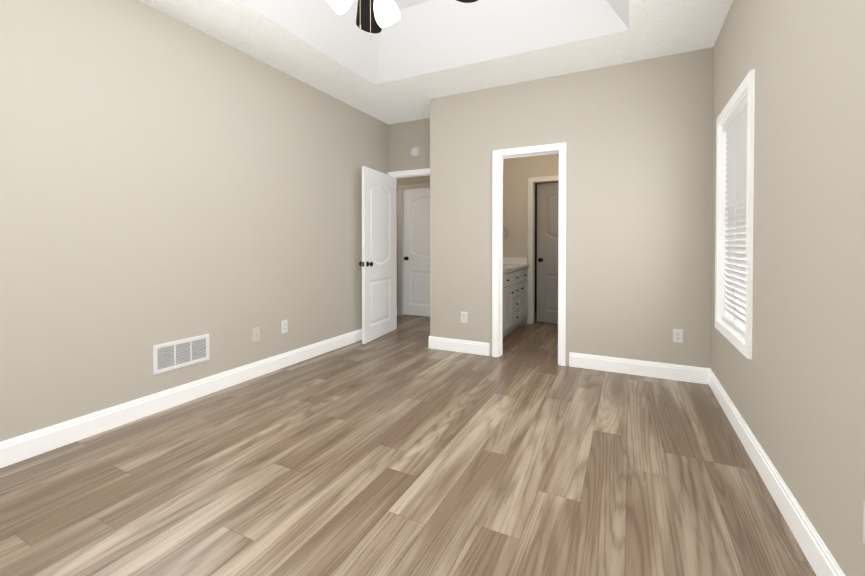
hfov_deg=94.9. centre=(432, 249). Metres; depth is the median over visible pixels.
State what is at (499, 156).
door frame
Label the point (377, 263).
bedroom door
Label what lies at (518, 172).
wall
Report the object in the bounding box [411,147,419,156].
smoke detector
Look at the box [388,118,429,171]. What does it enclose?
wall
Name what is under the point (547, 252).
door
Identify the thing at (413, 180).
wall
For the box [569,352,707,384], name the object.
baseboard
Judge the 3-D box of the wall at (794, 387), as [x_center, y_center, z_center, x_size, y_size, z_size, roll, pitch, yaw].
[1.308,-0.242,1.153,0.120,2.740,4.810,0,1,26]
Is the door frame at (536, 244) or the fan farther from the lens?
the door frame at (536, 244)
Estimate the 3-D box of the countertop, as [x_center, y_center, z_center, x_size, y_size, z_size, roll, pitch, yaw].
[0.830,0.240,5.202,0.552,0.036,1.429,0,1,26]
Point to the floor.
(402, 449)
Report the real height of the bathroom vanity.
0.820 m
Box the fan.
[326,0,477,40]
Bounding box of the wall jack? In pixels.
[252,327,259,341]
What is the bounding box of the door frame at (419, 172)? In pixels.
[388,168,429,328]
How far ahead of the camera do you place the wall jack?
3.41 m
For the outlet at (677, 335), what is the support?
attached to the wall at (636, 137)
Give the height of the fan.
1.007 m
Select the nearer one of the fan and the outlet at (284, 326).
the fan
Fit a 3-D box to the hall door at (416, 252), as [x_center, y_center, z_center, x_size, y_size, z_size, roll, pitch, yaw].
[-0.105,0.042,6.262,0.797,2.020,0.165,0,1,26]
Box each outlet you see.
[281,320,287,332]
[461,311,467,322]
[673,329,682,342]
[863,501,864,543]
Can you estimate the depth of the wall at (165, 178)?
2.67 m
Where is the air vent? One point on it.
(170, 356)
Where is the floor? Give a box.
[0,311,815,575]
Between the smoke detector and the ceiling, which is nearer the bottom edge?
the smoke detector
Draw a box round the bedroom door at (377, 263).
[359,166,394,343]
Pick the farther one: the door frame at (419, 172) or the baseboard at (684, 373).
the door frame at (419, 172)
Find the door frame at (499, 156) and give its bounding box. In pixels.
[492,142,565,365]
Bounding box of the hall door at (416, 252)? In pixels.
[403,188,429,316]
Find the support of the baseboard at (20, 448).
attached to the wall at (165, 178)
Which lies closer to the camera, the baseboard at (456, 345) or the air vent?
the air vent
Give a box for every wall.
[0,0,387,441]
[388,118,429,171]
[396,175,429,314]
[430,47,712,368]
[503,153,558,322]
[711,0,864,575]
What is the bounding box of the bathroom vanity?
[503,265,528,337]
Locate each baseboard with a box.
[0,329,361,467]
[428,336,488,355]
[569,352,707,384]
[708,368,844,575]
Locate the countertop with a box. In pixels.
[503,265,522,272]
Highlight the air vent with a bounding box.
[153,334,209,374]
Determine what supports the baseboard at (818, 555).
attached to the wall at (794, 387)
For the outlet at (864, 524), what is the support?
attached to the wall at (794, 387)
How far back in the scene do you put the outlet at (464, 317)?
4.19 m
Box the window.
[715,69,754,358]
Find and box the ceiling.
[139,0,732,123]
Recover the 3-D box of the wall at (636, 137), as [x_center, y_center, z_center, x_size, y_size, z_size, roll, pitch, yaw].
[1.149,-0.276,3.850,2.566,2.740,0.120,0,1,26]
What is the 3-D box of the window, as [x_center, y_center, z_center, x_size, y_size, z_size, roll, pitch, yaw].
[1.988,-0.192,2.541,0.138,1.565,0.940,0,1,26]
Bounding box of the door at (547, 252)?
[537,182,558,323]

